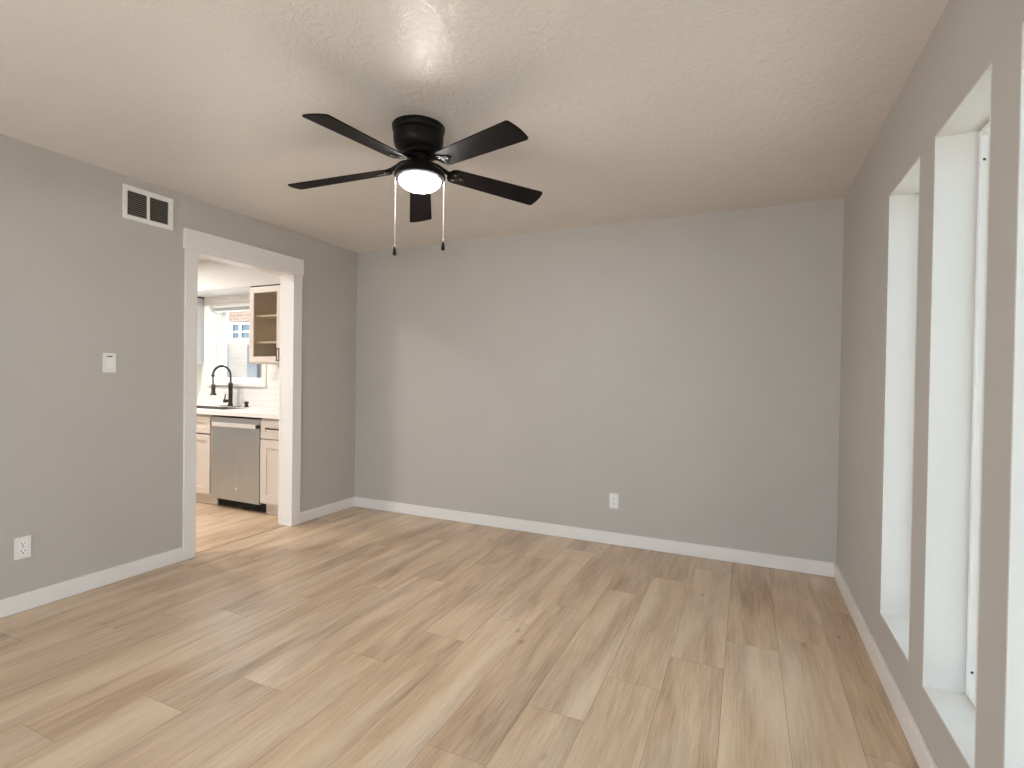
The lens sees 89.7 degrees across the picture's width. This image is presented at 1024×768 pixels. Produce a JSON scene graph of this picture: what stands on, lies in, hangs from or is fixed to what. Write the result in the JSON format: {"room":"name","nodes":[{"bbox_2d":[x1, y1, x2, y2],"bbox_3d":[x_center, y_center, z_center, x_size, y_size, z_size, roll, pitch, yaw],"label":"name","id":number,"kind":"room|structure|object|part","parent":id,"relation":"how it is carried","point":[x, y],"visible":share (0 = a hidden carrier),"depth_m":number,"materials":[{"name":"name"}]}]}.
{"room":"empty living room","nodes":[
{"label":"empty living room","id":0,"kind":"room"},
{"bbox_2d":[0,134,356,599],"bbox_3d":[-2.716,-0.022,2.438,0.118,2.460,5.585,1,1,24],"label":"wall","id":1,"kind":"structure","parent":0,"point":[91,459],"depth_m":3.01,"materials":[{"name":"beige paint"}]},
{"bbox_2d":[14,535,30,559],"bbox_3d":[-2.552,0.853,2.683,0.008,0.114,0.070,1,1,24],"label":"wall outlet","id":2,"kind":"object","parent":1,"relation":"attached to","point":[22,545],"visible":1,"depth_m":2.68,"materials":[{"name":"white plastic"}]},
{"bbox_2d":[19,540,26,547],"bbox_3d":[-2.550,0.834,2.683,0.004,0.033,0.033,1,1,24],"label":"receptacle","id":3,"kind":"object","parent":2,"relation":"attached to","point":[22,543],"depth_m":2.68,"materials":[{"name":"white plastic"}]},
{"bbox_2d":[19,547,26,554],"bbox_3d":[-2.550,0.873,2.683,0.004,0.033,0.033,1,1,24],"label":"receptacle","id":4,"kind":"object","parent":2,"relation":"attached to","point":[22,550],"depth_m":2.68,"materials":[{"name":"white plastic"}]},
{"bbox_2d":[0,547,182,618],"bbox_3d":[-3.018,1.144,1.665,0.014,0.092,3.919,1,1,24],"label":"baseboard","id":5,"kind":"structure","parent":1,"relation":"attached to","point":[22,602],"depth_m":2.93,"materials":[{"name":"white paint"}]},
{"bbox_2d":[102,353,115,372],"bbox_3d":[-2.373,-0.125,3.033,0.008,0.114,0.070,1,1,24],"label":"light switch","id":6,"kind":"object","parent":1,"relation":"attached to","point":[109,359],"visible":1,"depth_m":3.03,"materials":[{"name":"white plastic"}]},
{"bbox_2d":[122,183,173,230],"bbox_3d":[-2.269,-1.099,3.216,0.011,0.204,0.298,1,1,24],"label":"air vent","id":7,"kind":"object","parent":1,"relation":"in","point":[146,207],"visible":1,"depth_m":3.20,"materials":[{"name":"white plastic"}]},
{"bbox_2d":[182,228,303,560],"bbox_3d":[-2.047,0.070,3.911,0.166,2.220,1.017,1,1,24],"label":"door frame","id":8,"kind":"structure","parent":1,"relation":"attached to","point":[196,244],"depth_m":4.05,"materials":[{"name":"white paint"}]},
{"bbox_3d":[-2.172,0.140,3.472,0.020,2.086,0.079,1,1,24],"label":"casing","id":9,"kind":"part","parent":8,"relation":"part of","materials":[{"name":"white paint"}]},
{"bbox_3d":[-1.967,-0.972,3.870,0.024,0.134,1.004,1,1,24],"label":"head casing","id":10,"kind":"part","parent":8,"relation":"part of","materials":[{"name":"white paint"}]},
{"bbox_3d":[-1.925,0.134,4.348,0.020,2.086,0.090,1,1,24],"label":"casing","id":11,"kind":"part","parent":8,"relation":"part of","materials":[{"name":"white paint"}]},
{"bbox_3d":[-1.800,0.136,4.291,0.020,2.086,0.090,1,1,24],"label":"casing","id":12,"kind":"part","parent":8,"relation":"part of","materials":[{"name":"white paint"}]},
{"bbox_2d":[300,496,354,522],"bbox_3d":[-1.657,1.132,4.654,0.014,0.092,0.682,1,1,24],"label":"baseboard","id":13,"kind":"structure","parent":1,"relation":"attached to","point":[314,513],"depth_m":4.62,"materials":[{"name":"white paint"}]},
{"bbox_2d":[198,259,279,296],"bbox_3d":[-3.524,-1.142,5.684,4.082,0.315,0.337,1,1,24],"label":"ceiling","id":14,"kind":"structure","parent":0,"point":[215,278],"depth_m":5.24,"materials":[{"name":"paint"}]},
{"bbox_2d":[0,498,918,767],"bbox_3d":[-2.784,1.187,2.473,8.172,0.001,5.585,1,1,24],"label":"floor","id":15,"kind":"structure","parent":0,"point":[353,637],"depth_m":2.28,"materials":[{"name":"brown wood"}]},
{"bbox_2d":[196,414,218,504],"bbox_3d":[-3.192,0.715,5.351,1.028,0.866,0.662,1,1,24],"label":"base cabinet","id":16,"kind":"object","parent":15,"relation":"on","point":[203,441],"visible":0.26,"depth_m":4.93,"materials":[{"name":"beige paint"}]},
{"bbox_3d":[-3.312,0.383,5.090,0.994,0.160,0.020,1,1,24],"label":"false drawer","id":17,"kind":"part","parent":16,"relation":"part of","materials":[{"name":"beige paint"}]},
{"bbox_3d":[-3.090,0.761,4.991,0.494,0.564,0.020,1,1,24],"label":"door","id":18,"kind":"part","parent":16,"relation":"part of","materials":[{"name":"beige paint"}]},
{"bbox_2d":[197,404,278,418],"bbox_3d":[-3.605,0.251,5.543,4.060,0.036,0.654,1,1,24],"label":"countertop","id":19,"kind":"structure","parent":16,"relation":"on","point":[257,412],"depth_m":4.82,"materials":[{"name":"white stone"}]},
{"bbox_2d":[197,405,242,433],"bbox_3d":[-3.155,0.367,5.348,0.843,0.246,0.313,1,1,24],"label":"sink","id":20,"kind":"object","parent":19,"relation":"in","point":[203,407],"visible":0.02,"depth_m":5.52,"materials":[{"name":"metal"}]},
{"bbox_2d":[210,365,241,406],"bbox_3d":[-3.083,0.020,5.471,0.280,0.444,0.260,1,1,24],"label":"faucet","id":21,"kind":"object","parent":19,"relation":"on","point":[229,400],"visible":1,"depth_m":5.51,"materials":[{"name":"black metal"}]},
{"bbox_3d":[-3.062,0.153,5.522,0.037,0.095,0.060,1,1,24],"label":"lever","id":22,"kind":"part","parent":21,"relation":"part of","materials":[{"name":"black metal"}]},
{"bbox_2d":[210,415,265,511],"bbox_3d":[-2.427,0.733,4.992,0.654,0.860,0.662,1,1,24],"label":"dishwasher","id":23,"kind":"object","parent":15,"relation":"on","point":[235,439],"visible":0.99,"depth_m":4.72,"materials":[{"name":"silver metal"}]},
{"bbox_3d":[-2.536,0.377,4.686,0.584,0.038,0.017,1,1,24],"label":"handle","id":24,"kind":"part","parent":23,"relation":"part of","materials":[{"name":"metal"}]},
{"bbox_3d":[-2.533,0.338,4.737,0.626,0.049,0.026,1,1,24],"label":"control panel","id":25,"kind":"part","parent":23,"relation":"part of","materials":[{"name":"silver metal"}]},
{"bbox_2d":[195,525,285,553],"bbox_3d":[-2.058,1.181,3.920,0.006,0.002,0.820,1,1,24],"label":"threshold","id":26,"kind":"object","parent":15,"relation":"on","point":[285,525],"visible":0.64,"depth_m":3.89,"materials":[{"name":"brown wood"}]},
{"bbox_2d":[260,418,278,514],"bbox_3d":[-1.950,0.739,4.787,0.400,0.866,0.660,1,1,24],"label":"base cabinet","id":27,"kind":"object","parent":15,"relation":"on","point":[269,432],"visible":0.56,"depth_m":4.56,"materials":[{"name":"beige paint"}]},
{"bbox_3d":[-2.065,0.407,4.523,0.390,0.160,0.020,1,1,24],"label":"drawer","id":28,"kind":"part","parent":27,"relation":"part of","materials":[{"name":"beige paint"}]},
{"bbox_3d":[-2.071,0.781,4.527,0.390,0.564,0.020,1,1,24],"label":"door","id":29,"kind":"part","parent":27,"relation":"part of","materials":[{"name":"beige paint"}]},
{"bbox_2d":[0,0,948,252],"bbox_3d":[-0.836,-1.291,1.576,3.972,0.150,5.585,1,1,24],"label":"ceiling","id":30,"kind":"structure","parent":0,"point":[627,110],"depth_m":2.17,"materials":[{"name":"paint"}]},
{"bbox_2d":[288,113,541,255],"bbox_3d":[-0.462,-0.913,2.418,1.262,0.613,1.219,1,1,24],"label":"ceiling fan","id":31,"kind":"object","parent":30,"relation":"hanging from","point":[419,139],"visible":1,"depth_m":2.37,"materials":[{"name":"black metal"}]},
{"bbox_3d":[-0.831,-0.998,2.511,0.516,0.006,0.132,-5,11,8],"label":"blade","id":32,"kind":"part","parent":31,"relation":"part of","materials":[{"name":"black wood"}]},
{"bbox_3d":[-0.614,-1.002,2.099,0.132,0.006,0.516,12,10,25],"label":"blade","id":33,"kind":"part","parent":31,"relation":"part of","materials":[{"name":"black wood"}]},
{"bbox_3d":[-0.440,-0.946,2.456,0.198,0.049,0.198,1,1,24],"label":"lamp shade","id":34,"kind":"part","parent":31,"relation":"part of","materials":[{"name":"white glass"}]},
{"bbox_3d":[-0.506,-1.002,2.846,0.132,0.006,0.516,-13,-2,-11],"label":"blade","id":35,"kind":"part","parent":31,"relation":"part of","materials":[{"name":"black wood"}]},
{"bbox_3d":[-0.154,-1.008,2.179,0.516,0.006,0.132,5,-8,44],"label":"blade","id":36,"kind":"part","parent":31,"relation":"part of","materials":[{"name":"black wood"}]},
{"bbox_3d":[-0.088,-1.008,2.640,0.516,0.006,0.132,4,-14,-28],"label":"blade","id":37,"kind":"part","parent":31,"relation":"part of","materials":[{"name":"black wood"}]},
{"bbox_2d":[197,198,843,562],"bbox_3d":[-1.569,-0.034,5.089,8.172,2.460,0.208,1,1,24],"label":"wall","id":38,"kind":"structure","parent":0,"point":[685,369],"depth_m":3.90,"materials":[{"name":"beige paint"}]},
{"bbox_2d":[197,297,203,363],"bbox_3d":[-3.935,-0.610,5.877,0.793,0.762,0.329,1,1,24],"label":"upper cabinet","id":39,"kind":"object","parent":38,"relation":"attached to","point":[200,302],"visible":0.02,"depth_m":5.82,"materials":[{"name":"grey paint"}]},
{"bbox_2d":[249,284,279,364],"bbox_3d":[-2.341,-0.579,5.131,0.437,0.762,0.365,1,1,24],"label":"upper cabinet","id":40,"kind":"object","parent":38,"relation":"attached to","point":[264,309],"visible":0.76,"depth_m":5.13,"materials":[{"name":"beige paint"}]},
{"bbox_2d":[255,341,275,344],"bbox_3d":[-2.328,-0.410,5.167,0.390,0.018,0.267,1,1,24],"label":"shelf","id":41,"kind":"object","parent":40,"relation":"attached to","point":[256,342],"depth_m":5.11,"materials":[{"name":"beige wood"}]},
{"bbox_2d":[255,314,276,319],"bbox_3d":[-2.324,-0.671,5.164,0.390,0.018,0.267,1,1,24],"label":"shelf","id":42,"kind":"object","parent":40,"relation":"attached to","point":[257,316],"depth_m":5.14,"materials":[{"name":"beige wood"}]},
{"bbox_2d":[355,497,833,576],"bbox_3d":[0.282,1.166,4.137,3.944,0.092,0.014,1,1,24],"label":"baseboard","id":43,"kind":"structure","parent":38,"relation":"attached to","point":[815,567],"depth_m":3.90,"materials":[{"name":"white paint"}]},
{"bbox_2d":[609,493,618,508],"bbox_3d":[0.775,0.889,3.914,0.070,0.114,0.008,1,1,24],"label":"wall outlet","id":44,"kind":"object","parent":38,"relation":"attached to","point":[613,498],"visible":1,"depth_m":3.91,"materials":[{"name":"white plastic"}]},
{"bbox_2d":[836,0,1023,767],"bbox_3d":[1.071,0.050,0.823,0.170,2.460,5.785,1,1,24],"label":"wall","id":45,"kind":"structure","parent":0,"point":[969,36],"depth_m":1.73,"materials":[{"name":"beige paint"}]},
{"bbox_2d":[834,563,937,767],"bbox_3d":[0.929,1.211,0.782,0.014,0.092,5.585,1,1,24],"label":"baseboard","id":46,"kind":"structure","parent":45,"relation":"attached to","point":[924,759],"depth_m":2.04,"materials":[{"name":"white paint"}]},
{"bbox_2d":[880,156,919,662],"bbox_3d":[1.603,0.095,2.005,0.161,1.816,0.434,1,1,24],"label":"window","id":47,"kind":"structure","parent":45,"relation":"in","point":[903,234],"depth_m":2.21,"materials":[{"name":"white paint"}]},
{"bbox_2d":[922,63,991,767],"bbox_3d":[1.358,0.098,1.468,0.161,1.816,0.431,1,1,24],"label":"window","id":48,"kind":"structure","parent":45,"relation":"in","point":[962,145],"depth_m":1.66,"materials":[{"name":"white paint"}]},
{"bbox_3d":[1.407,0.098,1.446,0.050,1.794,0.409,1,1,24],"label":"frame","id":49,"kind":"part","parent":48,"relation":"part of","materials":[{"name":"white plastic"}]},
{"bbox_3d":[1.413,0.099,1.444,0.031,1.755,0.370,1,1,24],"label":"sash","id":50,"kind":"part","parent":48,"relation":"part of","materials":[{"name":"white plastic"}]},
{"bbox_2d":[1003,21,1023,767],"bbox_3d":[1.116,0.100,0.936,0.161,1.816,0.431,1,1,24],"label":"window","id":51,"kind":"structure","parent":45,"relation":"in","point":[1013,755],"depth_m":1.16,"materials":[{"name":"white paint"}]},
{"bbox_3d":[-3.374,-0.069,5.916,4.200,2.460,0.200,1,1,24],"label":"wall","id":52,"kind":"structure","parent":0,"visible":0},
{"bbox_2d":[204,294,266,386],"bbox_3d":[-3.000,-0.477,5.724,1.005,1.004,0.235,1,1,24],"label":"window","id":53,"kind":"structure","parent":52,"relation":"in","point":[216,339],"depth_m":5.83,"materials":[{"name":"white plastic"}]},
{"bbox_2d":[213,302,249,312],"bbox_3d":[-3.007,-0.851,5.675,0.810,0.093,0.052,1,1,24],"label":"window blind","id":54,"kind":"object","parent":53,"relation":"attached to","point":[237,306],"visible":0.55,"depth_m":5.70,"materials":[{"name":"white plastic"}]},
{"bbox_3d":[-3.008,-0.809,5.675,0.804,0.010,0.044,1,1,24],"label":"rail","id":55,"kind":"part","parent":54,"relation":"part of","materials":[{"name":"white plastic"}]},
{"bbox_3d":[-2.971,-0.670,5.761,0.758,0.397,0.027,1,1,24],"label":"sash","id":56,"kind":"part","parent":53,"relation":"part of","materials":[{"name":"white plastic"}]},
{"bbox_3d":[-2.984,0.010,5.708,0.945,0.032,0.215,1,1,24],"label":"sill","id":57,"kind":"part","parent":53,"relation":"part of","materials":[{"name":"white paint"}]},
{"bbox_3d":[-2.981,-0.453,5.749,0.828,0.892,0.075,1,1,24],"label":"frame","id":58,"kind":"part","parent":53,"relation":"part of","materials":[{"name":"white plastic"}]},
{"bbox_3d":[-2.991,-0.262,5.735,0.758,0.470,0.026,1,1,24],"label":"sash","id":59,"kind":"part","parent":53,"relation":"part of","materials":[{"name":"white plastic"}]},
{"label":"outside","id":60,"kind":"structure","parent":0,"visible":0},
{"bbox_3d":[-3.136,1.392,1.434,60.000,0.200,60.000,1,1,24],"label":"ground","id":61,"kind":"structure","parent":60,"visible":0},
{"bbox_2d":[227,311,261,377],"bbox_3d":[-5.851,-0.313,12.290,8.600,2.900,3.650,1,1,24],"label":"house","id":62,"kind":"structure","parent":61,"relation":"on","point":[238,362],"depth_m":10.69,"materials":[{"name":"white brick"}]},
{"bbox_3d":[-6.049,0.134,10.849,0.090,2.030,0.040,1,1,24],"label":"corner trim","id":63,"kind":"part","parent":62,"relation":"part of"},
{"bbox_3d":[-5.250,-0.450,10.455,0.290,0.670,0.090,1,1,24],"label":"meter panel","id":64,"kind":"part","parent":62,"relation":"part of","materials":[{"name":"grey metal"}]}
]}

